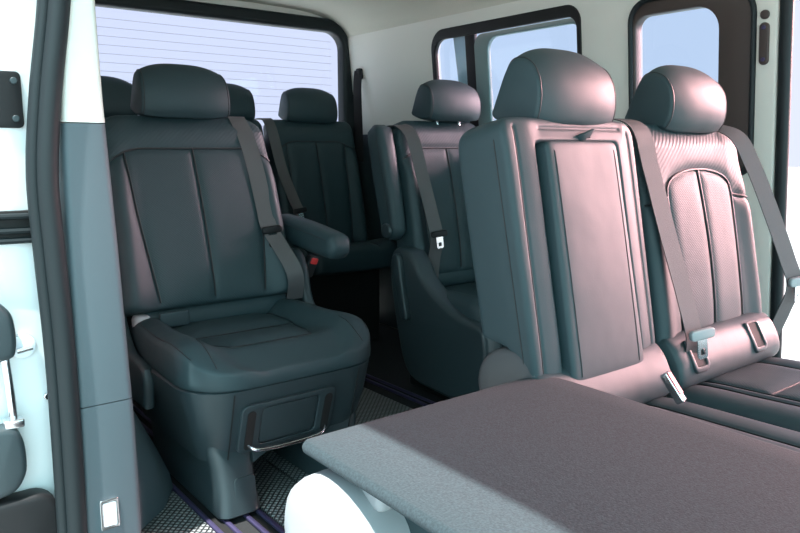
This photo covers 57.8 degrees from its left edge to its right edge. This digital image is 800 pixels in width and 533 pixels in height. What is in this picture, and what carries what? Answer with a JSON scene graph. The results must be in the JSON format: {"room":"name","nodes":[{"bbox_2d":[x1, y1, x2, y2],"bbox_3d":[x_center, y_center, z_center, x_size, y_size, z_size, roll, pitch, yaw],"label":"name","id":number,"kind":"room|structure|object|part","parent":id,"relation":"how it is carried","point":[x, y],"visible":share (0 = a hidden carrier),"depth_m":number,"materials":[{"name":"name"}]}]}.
{"room":"vehicle interior","nodes":[
{"label":"vehicle interior","id":0,"kind":"room"},
{"bbox_2d":[189,0,322,17],"bbox_3d":[-0.875,-0.383,3.179,1.720,1.540,0.050,-7,12,-37],"label":"wall","id":1,"kind":"structure","parent":0,"point":[236,3],"depth_m":3.21,"materials":[{"name":"white plastic"}]},
{"bbox_2d":[95,0,354,144],"bbox_3d":[-0.860,-0.807,3.107,1.650,0.620,0.077,-7,12,-37],"label":"window","id":2,"kind":"structure","parent":1,"relation":"in","point":[185,8],"depth_m":3.23,"materials":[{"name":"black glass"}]},
{"bbox_2d":[132,324,447,532],"bbox_3d":[0.339,0.672,1.792,1.860,0.100,4.100,-7,12,-37],"label":"floor","id":3,"kind":"structure","parent":0,"point":[386,362],"depth_m":2.95,"materials":[{"name":"carpet"}]},
{"bbox_2d":[99,76,136,329],"bbox_3d":[-1.042,-0.131,2.721,0.450,1.169,0.469,-7,12,-37],"label":"seat","id":4,"kind":"object","parent":3,"relation":"on","point":[116,92],"visible":0.06,"depth_m":2.78,"materials":[{"name":"grey leather"}]},
{"bbox_3d":[-1.058,0.265,2.805,0.400,0.360,0.260,-7,12,-37],"label":"seat","id":5,"kind":"part","parent":4,"relation":"part of","materials":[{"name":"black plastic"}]},
{"bbox_2d":[141,491,215,532],"bbox_3d":[-0.437,0.650,1.585,0.160,0.008,0.740,-7,12,-37],"label":"floor mat","id":6,"kind":"object","parent":3,"relation":"on","point":[177,516],"visible":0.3,"depth_m":1.76,"materials":[{"name":"rubber"}]},
{"bbox_2d":[170,474,241,532],"bbox_3d":[-0.588,0.591,1.944,0.046,0.011,1.600,-7,12,-37],"label":"rail","id":7,"kind":"object","parent":3,"relation":"on","point":[219,526],"visible":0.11,"depth_m":1.81,"materials":[{"name":"blue metal"}]},
{"bbox_2d":[133,404,284,532],"bbox_3d":[-0.521,0.583,1.996,0.046,0.011,1.600,-7,12,-37],"label":"rail","id":8,"kind":"object","parent":3,"relation":"on","point":[262,522],"visible":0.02,"depth_m":1.77,"materials":[{"name":"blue metal"}]},
{"bbox_2d":[101,63,370,519],"bbox_3d":[-0.446,-0.007,2.045,0.634,1.136,0.733,-7,12,-37],"label":"passenger seat","id":9,"kind":"object","parent":8,"relation":"on","point":[233,359],"visible":0.94,"depth_m":2.01,"materials":[{"name":"grey leather"}]},
{"bbox_3d":[-0.609,-0.162,2.157,0.522,0.559,0.280,-7,12,-37],"label":"backrest","id":10,"kind":"part","parent":9,"relation":"part of","materials":[{"name":"grey leather"}]},
{"bbox_3d":[-0.378,0.548,1.776,0.055,0.070,0.011,-7,12,-37],"label":"foot panel","id":11,"kind":"part","parent":9,"relation":"part of","materials":[{"name":"grey plastic"}]},
{"bbox_2d":[130,299,370,392],"bbox_3d":[-0.410,0.190,1.985,0.545,0.109,0.545,-7,12,-37],"label":"cushion","id":12,"kind":"object","parent":9,"relation":"on","point":[225,345],"depth_m":1.86,"materials":[{"name":"grey leather"}]},
{"bbox_3d":[-0.420,0.333,2.022,0.538,0.196,0.562,-7,12,-37],"label":"seat","id":13,"kind":"part","parent":9,"relation":"part of","materials":[{"name":"grey plastic"}]},
{"bbox_3d":[-0.281,0.380,1.808,0.262,0.132,0.056,-7,12,-37],"label":"tray frame","id":14,"kind":"part","parent":9,"relation":"part of","materials":[{"name":"grey plastic"}]},
{"bbox_3d":[-0.279,0.379,1.811,0.156,0.100,0.039,-7,12,-37],"label":"tray panel","id":15,"kind":"part","parent":9,"relation":"part of","materials":[{"name":"grey plastic"}]},
{"bbox_3d":[-0.284,-0.098,2.269,0.077,0.114,0.377,-7,12,-37],"label":"armrest","id":16,"kind":"part","parent":9,"relation":"part of","materials":[{"name":"grey leather"}]},
{"bbox_2d":[227,83,307,259],"bbox_3d":[-0.684,-0.176,2.997,0.450,1.169,0.469,-7,12,-37],"label":"seat","id":17,"kind":"object","parent":3,"relation":"on","point":[242,104],"visible":0.07,"depth_m":3.10,"materials":[{"name":"grey leather"}]},
{"bbox_3d":[-0.761,-0.323,3.073,0.450,0.606,0.220,-7,12,-37],"label":"backrest","id":18,"kind":"part","parent":17,"relation":"part of","materials":[{"name":"grey leather"}]},
{"bbox_2d":[290,247,307,259],"bbox_3d":[-0.650,-0.008,2.981,0.449,0.139,0.360,-7,12,-37],"label":"cushion","id":19,"kind":"object","parent":17,"relation":"on","point":[304,252],"depth_m":2.97,"materials":[{"name":"grey leather"}]},
{"bbox_2d":[252,457,296,528],"bbox_3d":[-0.396,0.584,1.998,0.140,0.008,1.350,-7,12,-37],"label":"floor mat","id":20,"kind":"object","parent":3,"relation":"on","point":[273,487],"visible":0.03,"depth_m":1.93,"materials":[{"name":"rubber"}]},
{"bbox_2d":[255,88,396,340],"bbox_3d":[-0.323,-0.221,3.276,0.483,1.169,0.469,-7,12,-37],"label":"seat","id":21,"kind":"object","parent":3,"relation":"on","point":[312,156],"visible":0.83,"depth_m":3.29,"materials":[{"name":"grey leather"}]},
{"bbox_3d":[-0.387,-0.369,3.362,0.450,0.606,0.220,-7,12,-37],"label":"backrest","id":22,"kind":"part","parent":21,"relation":"part of","materials":[{"name":"grey leather"}]},
{"bbox_3d":[-0.325,0.173,3.370,0.400,0.360,0.260,-7,12,-37],"label":"seat","id":23,"kind":"part","parent":21,"relation":"part of","materials":[{"name":"black plastic"}]},
{"bbox_2d":[299,238,396,275],"bbox_3d":[-0.276,-0.055,3.269,0.449,0.139,0.360,-7,12,-37],"label":"cushion","id":24,"kind":"object","parent":21,"relation":"on","point":[364,256],"depth_m":3.15,"materials":[{"name":"grey leather"}]},
{"bbox_2d":[260,387,411,482],"bbox_3d":[-0.258,0.514,2.425,0.600,0.008,0.960,-7,12,-37],"label":"floor mat","id":25,"kind":"object","parent":3,"relation":"on","point":[372,405],"visible":0.02,"depth_m":2.48,"materials":[{"name":"rubber"}]},
{"bbox_2d":[365,373,436,405],"bbox_3d":[0.153,0.499,2.516,0.046,0.011,1.600,-7,12,-37],"label":"rail","id":26,"kind":"object","parent":3,"relation":"on","point":[423,401],"visible":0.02,"depth_m":2.71,"materials":[{"name":"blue metal"}]},
{"bbox_2d":[368,79,505,398],"bbox_3d":[0.266,-0.112,2.643,0.538,1.151,0.632,-7,12,-37],"label":"passenger seat","id":27,"kind":"object","parent":3,"relation":"on","point":[415,165],"visible":0.64,"depth_m":2.62,"materials":[{"name":"grey leather"}]},
{"bbox_3d":[-0.048,-0.307,2.645,0.074,0.415,0.172,-7,12,-37],"label":"armrest","id":28,"kind":"part","parent":27,"relation":"part of","materials":[{"name":"grey leather"}]},
{"bbox_3d":[0.006,0.073,2.609,0.030,0.239,0.090,-7,12,-37],"label":"recliner lever","id":29,"kind":"part","parent":27,"relation":"part of","materials":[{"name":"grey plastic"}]},
{"bbox_3d":[0.170,-0.264,2.797,0.449,0.583,0.236,-7,12,-37],"label":"backrest","id":30,"kind":"part","parent":27,"relation":"part of","materials":[{"name":"grey leather"}]},
{"bbox_3d":[0.143,-0.088,2.606,0.030,0.047,0.005,-4,10,-21],"label":"tongue plate","id":31,"kind":"part","parent":27,"relation":"part of","materials":[{"name":"silver metal"}]},
{"bbox_2d":[445,282,480,320],"bbox_3d":[0.330,0.131,2.654,0.471,0.132,0.470,-7,12,-37],"label":"cushion","id":32,"kind":"object","parent":27,"relation":"on","point":[462,297],"depth_m":2.46,"materials":[{"name":"grey leather"}]},
{"bbox_2d":[284,377,799,532],"bbox_3d":[0.386,0.524,0.759,0.557,0.482,1.173,-7,12,-37],"label":"seat","id":33,"kind":"object","parent":3,"relation":"on","point":[525,455],"visible":0.99,"depth_m":0.93,"materials":[{"name":"fabric"}]},
{"bbox_3d":[0.337,0.343,0.836,0.380,0.105,0.780,-7,12,-37],"label":"backrest","id":34,"kind":"part","parent":33,"relation":"part of","materials":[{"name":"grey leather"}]},
{"bbox_2d":[458,48,799,452],"bbox_3d":[0.459,0.145,1.284,0.396,1.084,0.676,-7,12,-37],"label":"passenger seat","id":35,"kind":"object","parent":3,"relation":"on","point":[550,184],"visible":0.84,"depth_m":1.34,"materials":[{"name":"grey leather"}]},
{"bbox_3d":[0.322,-0.036,1.437,0.391,0.502,0.225,-7,12,-37],"label":"backrest","id":36,"kind":"part","parent":35,"relation":"part of","materials":[{"name":"grey leather"}]},
{"bbox_3d":[0.358,-0.011,1.393,0.224,0.452,0.141,-7,12,-37],"label":"console panel","id":37,"kind":"part","parent":35,"relation":"part of","materials":[{"name":"grey leather"}]},
{"bbox_2d":[645,397,799,452],"bbox_3d":[0.527,0.353,1.233,0.380,0.120,0.460,-7,12,-37],"label":"cushion","id":38,"kind":"object","parent":35,"relation":"on","point":[776,435],"depth_m":1.32,"materials":[{"name":"grey leather"}]},
{"bbox_2d":[614,65,799,431],"bbox_3d":[0.832,0.100,1.566,0.558,1.082,0.767,-7,12,-37],"label":"passenger seat","id":39,"kind":"object","parent":3,"relation":"on","point":[713,333],"visible":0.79,"depth_m":1.62,"materials":[{"name":"grey leather"}]},
{"bbox_3d":[0.661,-0.069,1.707,0.443,0.517,0.221,-7,12,-37],"label":"backrest","id":40,"kind":"part","parent":39,"relation":"part of","materials":[{"name":"grey leather"}]},
{"bbox_3d":[0.631,0.170,1.513,0.030,0.047,0.004,-4,10,-21],"label":"tongue plate","id":41,"kind":"part","parent":39,"relation":"part of","materials":[{"name":"silver metal"}]},
{"bbox_2d":[666,357,799,431],"bbox_3d":[0.882,0.315,1.482,0.455,0.135,0.500,-7,12,-37],"label":"cushion","id":42,"kind":"object","parent":39,"relation":"on","point":[762,389],"depth_m":1.51,"materials":[{"name":"grey leather"}]},
{"bbox_3d":[0.968,0.064,1.759,0.029,0.047,0.006,-3,10,-18],"label":"tongue plate","id":43,"kind":"part","parent":39,"relation":"part of","materials":[{"name":"silver metal"}]},
{"bbox_2d":[238,0,518,36],"bbox_3d":[0.328,-0.807,1.447,1.715,0.210,4.050,-7,12,-37],"label":"ceiling","id":44,"kind":"structure","parent":0,"point":[355,17],"depth_m":3.15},
{"bbox_2d":[348,0,779,328],"bbox_3d":[0.423,-0.296,2.893,0.183,1.460,2.105,-7,12,-37],"label":"wall","id":45,"kind":"structure","parent":0,"point":[394,62],"depth_m":2.43,"materials":[{"name":"white plastic"}]},
{"bbox_2d":[353,68,362,161],"bbox_3d":[-0.192,-0.726,3.481,0.049,0.440,0.060,-7,12,-37],"label":"belt","id":46,"kind":"object","parent":45,"relation":"attached to","point":[358,74],"visible":0.98,"depth_m":3.47,"materials":[{"name":"black fabric"}]},
{"bbox_2d":[431,5,581,126],"bbox_3d":[0.409,-0.700,2.792,0.112,0.510,0.786,-7,12,-37],"label":"window","id":47,"kind":"structure","parent":45,"relation":"in","point":[472,51],"depth_m":2.87,"materials":[{"name":"black glass"}]},
{"bbox_3d":[0.493,-0.664,2.725,0.068,0.460,0.570,-7,12,-37],"label":"sash","id":48,"kind":"part","parent":47,"relation":"part of","materials":[{"name":"grey"}]},
{"bbox_2d":[358,134,666,396],"bbox_3d":[0.393,-0.066,2.974,0.113,0.960,1.920,-7,12,-37],"label":"trim","id":49,"kind":"structure","parent":45,"relation":"attached to","point":[387,308],"depth_m":3.62,"materials":[{"name":"grey plastic"}]},
{"bbox_2d":[628,0,756,175],"bbox_3d":[0.886,-0.549,2.200,0.124,0.540,0.408,-7,12,-37],"label":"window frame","id":50,"kind":"structure","parent":45,"relation":"in","point":[737,19],"depth_m":2.08,"materials":[{"name":"brown"}]},
{"bbox_2d":[759,10,769,64],"bbox_3d":[0.997,-0.626,1.983,0.025,0.144,0.026,-7,12,-37],"label":"cover","id":51,"kind":"object","parent":45,"relation":"attached to","point":[764,29],"visible":1,"depth_m":1.98,"materials":[{"name":"brown"}]},
{"bbox_2d":[770,0,794,357],"bbox_3d":[1.083,-0.132,2.068,0.182,1.404,0.034,-7,12,-37],"label":"seal","id":52,"kind":"object","parent":45,"relation":"attached to","point":[786,27],"visible":0.7,"depth_m":2.00,"materials":[{"name":"black rubber"}]},
{"bbox_3d":[-1.093,-0.143,2.069,0.060,1.420,1.500,-7,12,-37],"label":"wall","id":53,"kind":"structure","parent":0,"visible":0},
{"bbox_2d":[0,0,56,532],"bbox_3d":[-0.803,0.017,1.398,0.310,1.520,0.140,-7,12,-37],"label":"sliding door","id":54,"kind":"structure","parent":53,"relation":"in","point":[27,494],"depth_m":1.41,"materials":[{"name":"white paint"}]},
{"bbox_3d":[-0.766,-0.311,1.343,0.120,0.105,0.008,-7,12,-37],"label":"latch plate","id":55,"kind":"part","parent":54,"relation":"part of","materials":[{"name":"black plastic"}]},
{"bbox_2d":[25,0,87,532],"bbox_3d":[-0.646,-0.037,1.414,0.132,1.423,0.042,-7,12,-37],"label":"seal","id":56,"kind":"object","parent":53,"relation":"attached to","point":[52,18],"visible":1,"depth_m":1.38,"materials":[{"name":"black rubber"}]},
{"bbox_2d":[61,0,104,123],"bbox_3d":[-0.652,-0.519,1.418,0.082,0.469,0.140,-7,12,-37],"label":"trim","id":57,"kind":"structure","parent":53,"relation":"attached to","point":[82,101],"depth_m":1.39,"materials":[{"name":"white plastic"}]},
{"bbox_2d":[59,123,131,407],"bbox_3d":[-0.648,-0.007,1.504,0.110,0.566,0.140,-7,12,-37],"label":"trim","id":58,"kind":"structure","parent":53,"relation":"attached to","point":[86,197],"depth_m":1.45,"materials":[{"name":"grey plastic"}]},
{"bbox_2d":[99,497,119,530],"bbox_3d":[-0.612,0.520,1.528,0.038,0.066,0.007,-7,12,-37],"label":"lamp","id":59,"kind":"object","parent":53,"relation":"attached to","point":[109,508],"visible":1,"depth_m":1.52,"materials":[{"name":"white plastic"}]},
{"bbox_2d":[80,397,140,532],"bbox_3d":[-0.651,0.463,1.578,0.124,0.381,0.140,-7,12,-37],"label":"trim","id":60,"kind":"structure","parent":53,"relation":"attached to","point":[108,429],"depth_m":1.51,"materials":[{"name":"grey plastic"}]},
{"bbox_2d":[133,410,172,529],"bbox_3d":[-0.713,0.419,1.881,0.200,0.348,0.500,-7,12,-37],"label":"trim","id":61,"kind":"structure","parent":53,"relation":"attached to","point":[154,479],"depth_m":1.75,"materials":[{"name":"grey plastic"}]},
{"label":"outside","id":62,"kind":"structure","parent":0,"visible":0},
{"bbox_2d":[782,167,799,360],"bbox_3d":[0.000,1.500,0.243,120.000,0.200,120.000,-7,12,-37],"label":"ground","id":63,"kind":"structure","parent":62,"point":[790,335],"depth_m":10.71,"materials":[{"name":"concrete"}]}
]}

